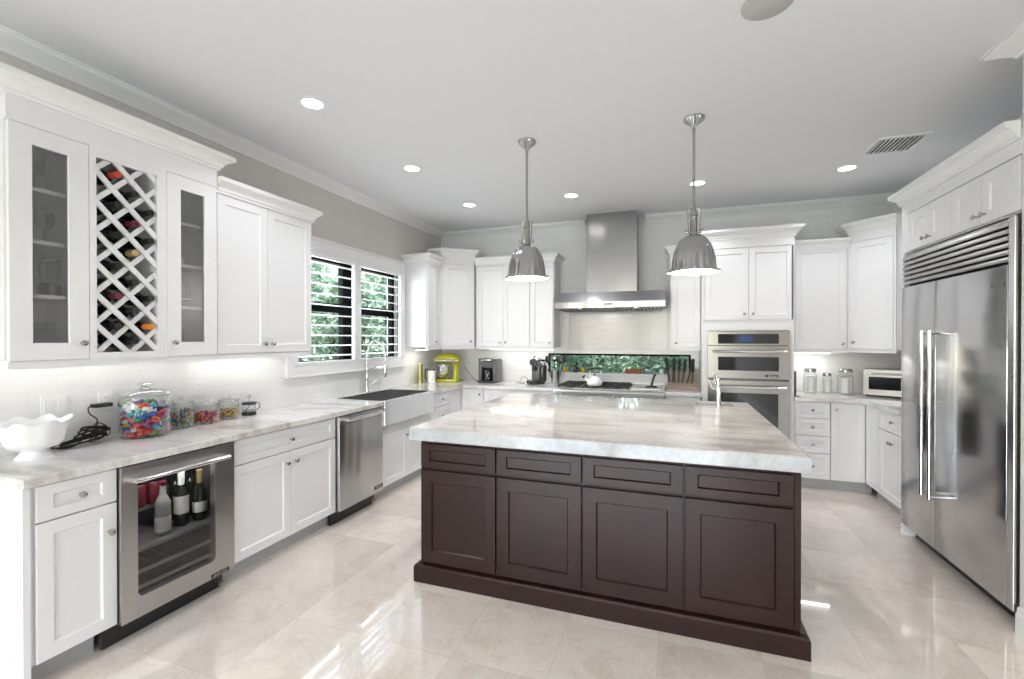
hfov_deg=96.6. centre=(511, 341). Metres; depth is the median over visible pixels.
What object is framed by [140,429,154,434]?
candy
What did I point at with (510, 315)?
upper cabinet
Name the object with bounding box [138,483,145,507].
drink can
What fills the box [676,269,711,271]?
diffuser
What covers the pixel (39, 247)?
shelf
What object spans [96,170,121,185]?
wine bottle
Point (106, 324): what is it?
wine bottle
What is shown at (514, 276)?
diffuser
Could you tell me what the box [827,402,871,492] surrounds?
base cabinet
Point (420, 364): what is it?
cookbook
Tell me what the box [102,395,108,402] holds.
socket
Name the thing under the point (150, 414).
candy
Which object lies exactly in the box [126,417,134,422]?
candy
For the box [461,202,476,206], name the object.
recessed light
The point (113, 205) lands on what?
wine bottle
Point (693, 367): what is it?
kitchen knife
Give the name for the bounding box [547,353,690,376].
window
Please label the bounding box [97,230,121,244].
wine bottle
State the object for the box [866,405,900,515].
base cabinet
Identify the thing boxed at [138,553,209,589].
shelf
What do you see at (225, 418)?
candy jar
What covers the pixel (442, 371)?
mixing bowl
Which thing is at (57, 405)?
light switch
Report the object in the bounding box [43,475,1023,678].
floor
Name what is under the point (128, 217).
wine bottle
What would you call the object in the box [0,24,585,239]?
trim
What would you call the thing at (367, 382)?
faucet
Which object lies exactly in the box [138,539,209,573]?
shelf
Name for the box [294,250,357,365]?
plantation shutter
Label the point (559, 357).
spatula
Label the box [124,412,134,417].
candy
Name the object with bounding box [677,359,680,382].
kitchen knife
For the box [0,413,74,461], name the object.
bowl
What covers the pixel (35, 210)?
wine glass
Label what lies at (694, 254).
pendant light
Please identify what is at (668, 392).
countertop
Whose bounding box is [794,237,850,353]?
upper cabinet
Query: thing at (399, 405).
sink
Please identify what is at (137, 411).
candy
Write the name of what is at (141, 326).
wine bottle
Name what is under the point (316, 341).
shrub
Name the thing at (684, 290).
upper cabinet
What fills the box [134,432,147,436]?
candy
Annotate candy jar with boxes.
[117,382,171,438]
[167,395,194,428]
[192,397,220,424]
[217,395,238,419]
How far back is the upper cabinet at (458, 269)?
5.89 m
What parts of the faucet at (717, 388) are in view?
spout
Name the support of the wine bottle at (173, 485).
on the wine cooler
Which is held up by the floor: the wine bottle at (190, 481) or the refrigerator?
the refrigerator
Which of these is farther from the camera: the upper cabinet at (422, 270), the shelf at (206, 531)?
the upper cabinet at (422, 270)
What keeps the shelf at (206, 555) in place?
attached to the wine cooler
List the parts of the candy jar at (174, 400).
lid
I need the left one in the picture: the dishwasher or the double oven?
the dishwasher
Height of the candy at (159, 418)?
0.048 m
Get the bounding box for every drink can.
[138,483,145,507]
[145,479,158,503]
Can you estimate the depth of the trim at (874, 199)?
5.05 m
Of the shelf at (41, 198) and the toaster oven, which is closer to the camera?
the shelf at (41, 198)
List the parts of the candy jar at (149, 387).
lid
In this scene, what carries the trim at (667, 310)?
attached to the wall at (654, 264)
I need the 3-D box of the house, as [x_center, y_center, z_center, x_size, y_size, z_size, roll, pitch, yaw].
[-7.413,-1.781,16.927,4.800,6.600,8.800,0,0,19]
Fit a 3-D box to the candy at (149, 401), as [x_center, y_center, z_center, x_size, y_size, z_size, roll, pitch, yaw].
[-2.233,0.371,2.797,0.029,0.038,0.068,0,0,20]
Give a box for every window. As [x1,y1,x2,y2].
[285,236,406,378]
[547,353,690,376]
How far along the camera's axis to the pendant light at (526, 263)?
3.39 m
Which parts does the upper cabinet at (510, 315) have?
door, door, crown molding, door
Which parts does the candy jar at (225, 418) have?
lid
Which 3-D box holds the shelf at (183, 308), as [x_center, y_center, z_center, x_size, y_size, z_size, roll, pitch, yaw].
[-2.139,-0.205,2.849,0.309,0.018,0.285,0,0,19]
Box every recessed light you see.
[297,95,327,110]
[402,164,422,171]
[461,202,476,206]
[563,193,579,197]
[688,180,707,185]
[834,164,859,171]
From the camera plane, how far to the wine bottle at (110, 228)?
2.47 m
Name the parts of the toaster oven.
handle, glass pane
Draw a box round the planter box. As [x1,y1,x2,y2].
[625,368,641,373]
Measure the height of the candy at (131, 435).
0.048 m
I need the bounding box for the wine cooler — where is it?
[100,442,234,650]
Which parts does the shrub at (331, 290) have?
stem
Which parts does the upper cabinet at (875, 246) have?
crown molding, light rail, door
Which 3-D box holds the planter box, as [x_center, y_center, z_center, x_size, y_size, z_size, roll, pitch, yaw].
[1.520,0.375,5.705,0.204,0.060,0.072,0,0,19]
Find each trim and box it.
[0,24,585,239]
[568,310,667,351]
[645,116,1022,222]
[979,19,1023,60]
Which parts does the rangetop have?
griddle plate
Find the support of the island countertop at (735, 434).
on the kitchen island
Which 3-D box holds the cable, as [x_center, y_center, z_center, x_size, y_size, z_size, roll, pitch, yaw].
[-2.334,0.459,2.498,0.159,0.202,0.296,0,0,19]
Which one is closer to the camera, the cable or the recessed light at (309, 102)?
the cable
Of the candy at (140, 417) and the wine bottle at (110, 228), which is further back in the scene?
the candy at (140, 417)
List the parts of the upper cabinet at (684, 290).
crown molding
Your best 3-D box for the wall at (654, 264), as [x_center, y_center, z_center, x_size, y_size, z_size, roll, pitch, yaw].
[1.589,-0.032,5.720,5.850,2.985,0.200,0,0,19]
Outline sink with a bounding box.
[335,389,433,426]
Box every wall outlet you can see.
[98,390,112,411]
[194,379,203,396]
[276,373,282,387]
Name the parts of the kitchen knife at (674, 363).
handle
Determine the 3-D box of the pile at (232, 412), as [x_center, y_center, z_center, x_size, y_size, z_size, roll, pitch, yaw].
[-2.051,0.518,3.299,0.117,0.069,0.117,0,0,19]
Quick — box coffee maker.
[478,358,501,382]
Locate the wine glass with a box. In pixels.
[33,210,54,230]
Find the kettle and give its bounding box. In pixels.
[582,368,601,385]
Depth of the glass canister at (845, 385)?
4.70 m
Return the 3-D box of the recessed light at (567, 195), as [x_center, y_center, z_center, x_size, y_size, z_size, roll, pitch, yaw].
[0.618,-1.515,4.748,0.180,0.007,0.180,0,0,19]
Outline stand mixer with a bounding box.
[433,353,460,381]
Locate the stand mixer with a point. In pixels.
(442, 371)
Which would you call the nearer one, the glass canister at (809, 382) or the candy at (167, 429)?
the candy at (167, 429)
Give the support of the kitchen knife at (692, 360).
in the knife block
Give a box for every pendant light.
[505,137,548,281]
[666,113,721,276]
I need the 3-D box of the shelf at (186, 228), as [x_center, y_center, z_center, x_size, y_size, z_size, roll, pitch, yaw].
[-2.139,-0.715,2.846,0.309,0.018,0.285,0,0,19]
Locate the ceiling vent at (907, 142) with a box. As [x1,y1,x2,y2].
[859,131,933,156]
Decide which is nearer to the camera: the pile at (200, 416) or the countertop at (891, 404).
the pile at (200, 416)
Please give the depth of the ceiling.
2.68 m
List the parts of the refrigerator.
door, handle, handle, door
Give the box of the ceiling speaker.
[741,0,793,20]
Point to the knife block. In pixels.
(695, 385)
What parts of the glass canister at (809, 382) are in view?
lid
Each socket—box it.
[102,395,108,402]
[197,383,201,392]
[278,376,281,384]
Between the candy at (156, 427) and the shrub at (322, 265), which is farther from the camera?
the shrub at (322, 265)
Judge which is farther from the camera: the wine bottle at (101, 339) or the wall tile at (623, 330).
the wall tile at (623, 330)
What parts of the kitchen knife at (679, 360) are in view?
handle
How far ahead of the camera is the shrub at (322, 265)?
9.13 m
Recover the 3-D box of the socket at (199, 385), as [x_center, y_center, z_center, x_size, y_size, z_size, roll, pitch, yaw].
[-2.182,0.326,3.180,0.002,0.068,0.034,0,0,19]
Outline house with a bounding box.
[304,265,381,355]
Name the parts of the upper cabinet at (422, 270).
crown molding, door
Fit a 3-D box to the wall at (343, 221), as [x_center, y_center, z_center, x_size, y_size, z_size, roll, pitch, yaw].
[-2.744,-0.011,1.936,0.200,2.985,10.223,0,0,19]
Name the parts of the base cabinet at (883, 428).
filler panel, drawer, door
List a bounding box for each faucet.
[365,339,386,392]
[708,374,721,407]
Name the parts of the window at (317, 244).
sill, frame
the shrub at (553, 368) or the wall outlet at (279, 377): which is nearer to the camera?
the wall outlet at (279, 377)
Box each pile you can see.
[169,407,192,426]
[195,410,218,422]
[219,407,237,417]
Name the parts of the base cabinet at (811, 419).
drawer, drawer, drawer, drawer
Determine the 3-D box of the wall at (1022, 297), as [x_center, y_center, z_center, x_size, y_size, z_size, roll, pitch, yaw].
[1.770,0.006,-1.251,0.865,2.985,7.220,0,0,19]
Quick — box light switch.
[40,394,67,416]
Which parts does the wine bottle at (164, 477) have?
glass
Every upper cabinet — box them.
[0,61,235,369]
[216,176,322,358]
[401,252,444,350]
[427,247,483,348]
[473,252,564,349]
[665,245,699,350]
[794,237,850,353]
[836,212,901,352]
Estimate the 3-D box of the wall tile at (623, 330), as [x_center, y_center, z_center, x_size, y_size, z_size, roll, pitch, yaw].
[1.305,-0.128,5.711,1.200,0.487,0.006,0,0,19]
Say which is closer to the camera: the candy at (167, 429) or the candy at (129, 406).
the candy at (129, 406)
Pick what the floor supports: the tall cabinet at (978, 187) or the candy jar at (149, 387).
the tall cabinet at (978, 187)
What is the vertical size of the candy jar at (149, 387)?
0.318 m
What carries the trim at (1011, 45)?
attached to the wall at (1022, 297)
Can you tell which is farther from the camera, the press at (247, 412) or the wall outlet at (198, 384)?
the press at (247, 412)
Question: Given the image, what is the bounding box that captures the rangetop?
[553,380,665,398]
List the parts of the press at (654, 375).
handle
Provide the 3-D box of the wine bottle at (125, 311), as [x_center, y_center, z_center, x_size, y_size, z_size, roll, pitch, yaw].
[-2.176,-0.159,2.509,0.318,0.073,0.073,0,0,19]
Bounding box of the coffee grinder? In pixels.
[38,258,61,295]
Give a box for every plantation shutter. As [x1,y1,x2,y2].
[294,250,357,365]
[358,262,402,361]
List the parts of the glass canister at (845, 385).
lid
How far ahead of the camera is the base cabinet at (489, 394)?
5.58 m
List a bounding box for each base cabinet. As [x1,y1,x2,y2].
[0,469,116,678]
[219,418,335,581]
[371,414,429,499]
[428,388,460,419]
[461,388,483,409]
[484,389,552,401]
[666,396,700,400]
[794,401,829,488]
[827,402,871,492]
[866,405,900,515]
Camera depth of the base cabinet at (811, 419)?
4.49 m
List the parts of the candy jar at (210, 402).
lid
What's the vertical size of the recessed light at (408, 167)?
0.007 m
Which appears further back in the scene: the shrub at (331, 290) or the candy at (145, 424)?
the shrub at (331, 290)
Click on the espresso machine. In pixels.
(538, 369)
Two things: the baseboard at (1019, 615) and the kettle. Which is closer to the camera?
the baseboard at (1019, 615)
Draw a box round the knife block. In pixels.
[666,368,699,389]
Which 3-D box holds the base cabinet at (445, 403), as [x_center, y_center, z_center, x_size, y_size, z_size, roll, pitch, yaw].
[-1.043,1.024,5.483,0.634,0.875,0.773,0,0,19]
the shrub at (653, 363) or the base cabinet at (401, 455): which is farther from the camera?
the shrub at (653, 363)
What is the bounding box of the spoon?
[560,356,565,374]
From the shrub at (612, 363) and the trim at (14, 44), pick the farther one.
the shrub at (612, 363)
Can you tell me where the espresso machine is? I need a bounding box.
[527,356,545,384]
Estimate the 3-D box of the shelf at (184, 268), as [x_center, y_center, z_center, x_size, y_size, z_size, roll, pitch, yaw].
[-2.139,-0.460,2.847,0.309,0.018,0.285,0,0,19]
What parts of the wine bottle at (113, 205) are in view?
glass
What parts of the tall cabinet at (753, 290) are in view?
door, crown molding, door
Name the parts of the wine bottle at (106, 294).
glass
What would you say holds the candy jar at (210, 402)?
on the countertop at (113, 452)
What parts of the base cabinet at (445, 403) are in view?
drawer, drawer, filler panel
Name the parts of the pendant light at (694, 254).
rod, lamp shade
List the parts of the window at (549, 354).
sill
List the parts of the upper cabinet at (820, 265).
crown molding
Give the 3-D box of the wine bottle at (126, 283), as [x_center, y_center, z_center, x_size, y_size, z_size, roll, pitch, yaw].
[-2.176,-0.317,2.508,0.318,0.073,0.073,0,0,19]
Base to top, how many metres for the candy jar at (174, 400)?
0.208 m
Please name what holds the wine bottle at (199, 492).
on the wine cooler
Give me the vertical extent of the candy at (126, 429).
0.035 m
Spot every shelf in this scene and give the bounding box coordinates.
[32,186,65,207]
[33,239,65,253]
[33,294,66,302]
[138,503,154,511]
[138,509,209,547]
[138,520,209,551]
[138,529,209,569]
[138,538,209,584]
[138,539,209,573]
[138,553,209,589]
[181,222,201,233]
[181,264,201,272]
[181,306,202,310]
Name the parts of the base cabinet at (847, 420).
door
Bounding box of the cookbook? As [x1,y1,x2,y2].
[419,363,422,383]
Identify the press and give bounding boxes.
[242,395,259,415]
[646,374,656,386]
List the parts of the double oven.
door, control panel, door, handle, handle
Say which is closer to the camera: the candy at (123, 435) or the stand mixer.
the candy at (123, 435)
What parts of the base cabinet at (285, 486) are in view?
door, drawer, door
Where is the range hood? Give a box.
[555,210,665,312]
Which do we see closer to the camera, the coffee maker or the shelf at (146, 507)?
the shelf at (146, 507)
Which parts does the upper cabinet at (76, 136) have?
door, knob, crown molding, lattice frame, door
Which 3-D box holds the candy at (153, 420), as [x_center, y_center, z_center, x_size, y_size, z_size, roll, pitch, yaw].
[-2.099,0.466,2.678,0.067,0.044,0.029,0,0,-38]
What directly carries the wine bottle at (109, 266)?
in the upper cabinet at (76, 136)
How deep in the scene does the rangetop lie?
5.18 m
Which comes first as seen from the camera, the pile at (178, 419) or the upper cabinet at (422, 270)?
the pile at (178, 419)
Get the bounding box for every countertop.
[0,380,560,489]
[409,393,811,473]
[665,389,701,396]
[794,391,900,415]
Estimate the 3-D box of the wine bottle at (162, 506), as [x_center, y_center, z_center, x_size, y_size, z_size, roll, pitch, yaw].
[-1.911,0.909,2.496,0.074,0.288,0.074,0,0,19]
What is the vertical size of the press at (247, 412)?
0.153 m
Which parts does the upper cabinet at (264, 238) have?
door, crown molding, door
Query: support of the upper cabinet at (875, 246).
attached to the wall at (654, 264)
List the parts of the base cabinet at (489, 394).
door, door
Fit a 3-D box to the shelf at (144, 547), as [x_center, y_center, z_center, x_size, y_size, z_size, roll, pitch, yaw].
[-1.824,1.056,2.490,0.012,0.018,0.550,0,0,19]
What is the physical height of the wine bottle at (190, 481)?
0.303 m
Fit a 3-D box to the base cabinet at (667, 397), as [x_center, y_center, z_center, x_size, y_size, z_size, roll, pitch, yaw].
[1.927,1.026,5.157,0.355,0.875,0.634,0,0,19]
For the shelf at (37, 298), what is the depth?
2.22 m
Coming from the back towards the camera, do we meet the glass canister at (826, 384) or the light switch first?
the glass canister at (826, 384)
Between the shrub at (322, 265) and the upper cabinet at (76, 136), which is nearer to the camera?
the upper cabinet at (76, 136)
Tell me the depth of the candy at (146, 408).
2.64 m
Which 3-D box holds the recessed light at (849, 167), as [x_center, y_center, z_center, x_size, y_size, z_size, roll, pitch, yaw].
[2.926,-1.511,3.985,0.180,0.007,0.180,0,0,19]
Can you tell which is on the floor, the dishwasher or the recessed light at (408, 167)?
the dishwasher
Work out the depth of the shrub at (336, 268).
10.64 m
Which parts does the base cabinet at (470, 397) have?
filler panel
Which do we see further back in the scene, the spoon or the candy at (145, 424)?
the spoon
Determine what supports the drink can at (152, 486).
on the wine cooler
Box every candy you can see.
[120,430,132,437]
[122,427,129,431]
[124,404,136,410]
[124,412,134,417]
[125,432,138,438]
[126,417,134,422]
[130,417,143,422]
[131,408,144,414]
[131,423,141,427]
[133,427,145,431]
[134,414,148,420]
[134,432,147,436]
[137,403,150,406]
[139,406,152,410]
[139,421,152,427]
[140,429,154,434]
[141,398,154,403]
[144,411,158,417]
[148,401,161,406]
[149,417,161,423]
[150,425,162,430]
[152,415,162,420]
[157,408,165,414]
[158,428,168,432]
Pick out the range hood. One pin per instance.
(612, 255)
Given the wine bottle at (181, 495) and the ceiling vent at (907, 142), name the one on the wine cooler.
the wine bottle at (181, 495)
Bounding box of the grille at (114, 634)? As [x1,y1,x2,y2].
[100,576,218,650]
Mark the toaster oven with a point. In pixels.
(876, 381)
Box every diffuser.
[514,276,539,277]
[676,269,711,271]
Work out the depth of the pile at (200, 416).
3.10 m
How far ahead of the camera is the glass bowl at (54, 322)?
2.31 m
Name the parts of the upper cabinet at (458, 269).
crown molding, light rail, door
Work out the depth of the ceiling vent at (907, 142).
3.48 m
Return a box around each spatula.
[545,356,550,372]
[558,356,561,371]
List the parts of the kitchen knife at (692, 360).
handle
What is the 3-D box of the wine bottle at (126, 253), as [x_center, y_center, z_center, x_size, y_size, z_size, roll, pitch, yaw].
[-2.176,-0.475,2.508,0.318,0.074,0.074,0,0,19]
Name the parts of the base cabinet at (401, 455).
door, door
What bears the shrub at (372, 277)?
on the lawn
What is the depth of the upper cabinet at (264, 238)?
3.27 m
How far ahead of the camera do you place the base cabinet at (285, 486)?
3.13 m
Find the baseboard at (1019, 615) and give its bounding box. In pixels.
[1015,606,1023,640]
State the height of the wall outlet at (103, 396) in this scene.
0.117 m
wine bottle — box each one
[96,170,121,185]
[96,189,138,202]
[97,200,121,214]
[97,219,138,232]
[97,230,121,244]
[97,248,138,261]
[97,260,121,273]
[97,277,138,290]
[97,290,122,303]
[97,306,138,318]
[97,319,122,332]
[97,334,138,347]
[110,208,153,220]
[111,236,154,249]
[113,292,154,305]
[113,321,154,332]
[154,480,170,535]
[158,476,169,497]
[169,473,177,519]
[173,471,188,525]
[185,469,195,515]
[192,469,206,520]
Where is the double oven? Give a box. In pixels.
[708,331,790,438]
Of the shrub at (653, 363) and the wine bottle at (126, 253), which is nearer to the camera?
the wine bottle at (126, 253)
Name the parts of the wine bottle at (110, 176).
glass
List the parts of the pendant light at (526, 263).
lamp shade, rod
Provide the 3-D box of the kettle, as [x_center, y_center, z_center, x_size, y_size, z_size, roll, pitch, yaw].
[0.937,0.406,5.252,0.209,0.206,0.179,0,0,45]
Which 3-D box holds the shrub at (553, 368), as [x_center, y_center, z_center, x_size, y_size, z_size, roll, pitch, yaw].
[1.369,-0.301,9.054,1.487,3.653,1.506,0,0,-4]
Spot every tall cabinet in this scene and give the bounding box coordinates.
[698,223,804,441]
[888,119,1022,535]
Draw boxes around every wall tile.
[0,347,441,455]
[569,310,666,350]
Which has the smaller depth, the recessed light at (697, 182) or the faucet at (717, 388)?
the faucet at (717, 388)
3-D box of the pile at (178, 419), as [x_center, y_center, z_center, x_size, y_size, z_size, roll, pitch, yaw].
[-2.155,0.494,2.969,0.131,0.118,0.131,0,0,19]
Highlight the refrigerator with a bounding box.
[901,214,1021,617]
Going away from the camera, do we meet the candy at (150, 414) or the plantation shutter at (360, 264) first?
the candy at (150, 414)
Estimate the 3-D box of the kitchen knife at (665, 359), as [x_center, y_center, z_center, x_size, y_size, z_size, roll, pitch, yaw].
[1.780,0.338,5.227,0.067,0.302,0.038,0,0,14]
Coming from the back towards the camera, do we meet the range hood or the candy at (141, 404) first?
the range hood
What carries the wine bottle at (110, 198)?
in the upper cabinet at (76, 136)
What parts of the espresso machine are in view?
lever, water tank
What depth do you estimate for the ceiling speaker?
2.05 m
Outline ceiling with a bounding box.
[0,0,1023,231]
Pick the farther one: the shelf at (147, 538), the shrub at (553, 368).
the shrub at (553, 368)
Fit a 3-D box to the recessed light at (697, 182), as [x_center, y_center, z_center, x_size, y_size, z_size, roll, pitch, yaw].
[1.778,-1.513,4.370,0.180,0.007,0.180,0,0,19]
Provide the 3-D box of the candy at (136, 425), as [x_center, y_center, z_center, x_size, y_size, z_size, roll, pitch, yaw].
[-2.155,0.484,2.627,0.065,0.030,0.030,0,0,-36]
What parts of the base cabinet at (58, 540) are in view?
panel, drawer, door, knob, knob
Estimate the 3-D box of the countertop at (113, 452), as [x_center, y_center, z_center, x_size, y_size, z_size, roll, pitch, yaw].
[-0.948,0.575,4.001,1.811,0.040,4.737,0,0,19]
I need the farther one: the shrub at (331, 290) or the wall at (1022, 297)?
the shrub at (331, 290)
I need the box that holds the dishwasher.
[328,407,384,525]
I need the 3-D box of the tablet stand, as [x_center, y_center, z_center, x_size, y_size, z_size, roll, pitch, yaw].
[2.870,0.426,4.629,0.053,0.250,0.174,0,0,19]
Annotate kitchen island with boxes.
[414,441,810,661]
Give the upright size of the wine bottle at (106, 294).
0.074 m
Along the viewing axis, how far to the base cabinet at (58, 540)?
1.98 m
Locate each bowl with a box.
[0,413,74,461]
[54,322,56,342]
[433,365,450,378]
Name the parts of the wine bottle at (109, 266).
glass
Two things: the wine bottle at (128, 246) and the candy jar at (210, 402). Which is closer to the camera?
the wine bottle at (128, 246)
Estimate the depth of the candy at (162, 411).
2.71 m
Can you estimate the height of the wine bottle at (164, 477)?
0.303 m
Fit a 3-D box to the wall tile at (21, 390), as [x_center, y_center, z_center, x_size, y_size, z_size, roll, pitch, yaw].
[-1.798,0.311,4.300,0.008,0.485,4.738,0,0,19]
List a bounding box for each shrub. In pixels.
[298,262,329,360]
[302,262,337,359]
[311,272,386,359]
[326,268,384,349]
[362,273,386,355]
[552,355,610,370]
[558,355,632,372]
[622,356,664,372]
[634,356,688,373]
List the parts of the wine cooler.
handle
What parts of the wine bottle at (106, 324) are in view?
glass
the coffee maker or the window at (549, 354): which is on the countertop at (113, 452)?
the coffee maker
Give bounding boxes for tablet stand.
[794,371,799,396]
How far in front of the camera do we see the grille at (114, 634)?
2.39 m
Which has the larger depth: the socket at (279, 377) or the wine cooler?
the socket at (279, 377)
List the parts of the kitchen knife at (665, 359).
handle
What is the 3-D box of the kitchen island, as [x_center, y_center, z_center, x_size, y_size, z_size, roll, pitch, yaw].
[0.695,1.042,3.321,2.105,0.864,1.845,0,0,19]
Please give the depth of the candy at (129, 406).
2.61 m
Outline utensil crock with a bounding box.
[551,370,559,384]
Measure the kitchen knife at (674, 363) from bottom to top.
0.288 m
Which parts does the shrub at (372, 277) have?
stem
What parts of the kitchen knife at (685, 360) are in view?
handle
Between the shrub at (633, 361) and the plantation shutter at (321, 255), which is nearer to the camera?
the plantation shutter at (321, 255)
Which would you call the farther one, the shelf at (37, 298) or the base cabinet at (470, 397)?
the base cabinet at (470, 397)
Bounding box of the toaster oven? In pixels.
[863,368,900,396]
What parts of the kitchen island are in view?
drawer, door, drawer, door, molding, drawer, door, drawer, door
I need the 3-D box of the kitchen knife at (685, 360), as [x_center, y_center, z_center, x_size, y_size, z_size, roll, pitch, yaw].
[1.953,0.345,5.165,0.055,0.287,0.038,0,0,42]
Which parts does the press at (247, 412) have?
lid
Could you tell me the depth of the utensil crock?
5.70 m
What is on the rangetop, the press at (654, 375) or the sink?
the press at (654, 375)
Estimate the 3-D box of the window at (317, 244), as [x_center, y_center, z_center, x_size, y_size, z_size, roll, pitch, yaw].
[-1.695,-0.322,4.773,0.205,1.275,1.835,0,0,19]
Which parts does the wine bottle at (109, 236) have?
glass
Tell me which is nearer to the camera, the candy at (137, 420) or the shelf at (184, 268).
the candy at (137, 420)
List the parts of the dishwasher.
handle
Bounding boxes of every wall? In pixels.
[0,52,440,355]
[441,203,901,476]
[1020,56,1023,608]
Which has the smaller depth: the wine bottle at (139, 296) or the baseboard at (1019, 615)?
the baseboard at (1019, 615)
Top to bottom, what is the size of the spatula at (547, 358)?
0.337 m
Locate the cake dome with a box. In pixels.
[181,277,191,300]
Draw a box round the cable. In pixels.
[50,402,112,449]
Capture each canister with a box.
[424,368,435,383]
[803,368,816,393]
[822,373,831,393]
[837,369,853,394]
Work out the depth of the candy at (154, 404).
2.68 m
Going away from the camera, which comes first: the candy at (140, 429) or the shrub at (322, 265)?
the candy at (140, 429)
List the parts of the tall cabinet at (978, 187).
door, door, crown molding, door, door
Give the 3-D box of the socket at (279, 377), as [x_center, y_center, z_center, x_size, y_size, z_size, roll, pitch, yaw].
[-1.951,0.332,3.836,0.002,0.068,0.034,0,0,19]
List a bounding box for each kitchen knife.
[664,357,669,382]
[672,359,675,382]
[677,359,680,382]
[682,359,686,382]
[687,358,694,382]
[691,360,694,382]

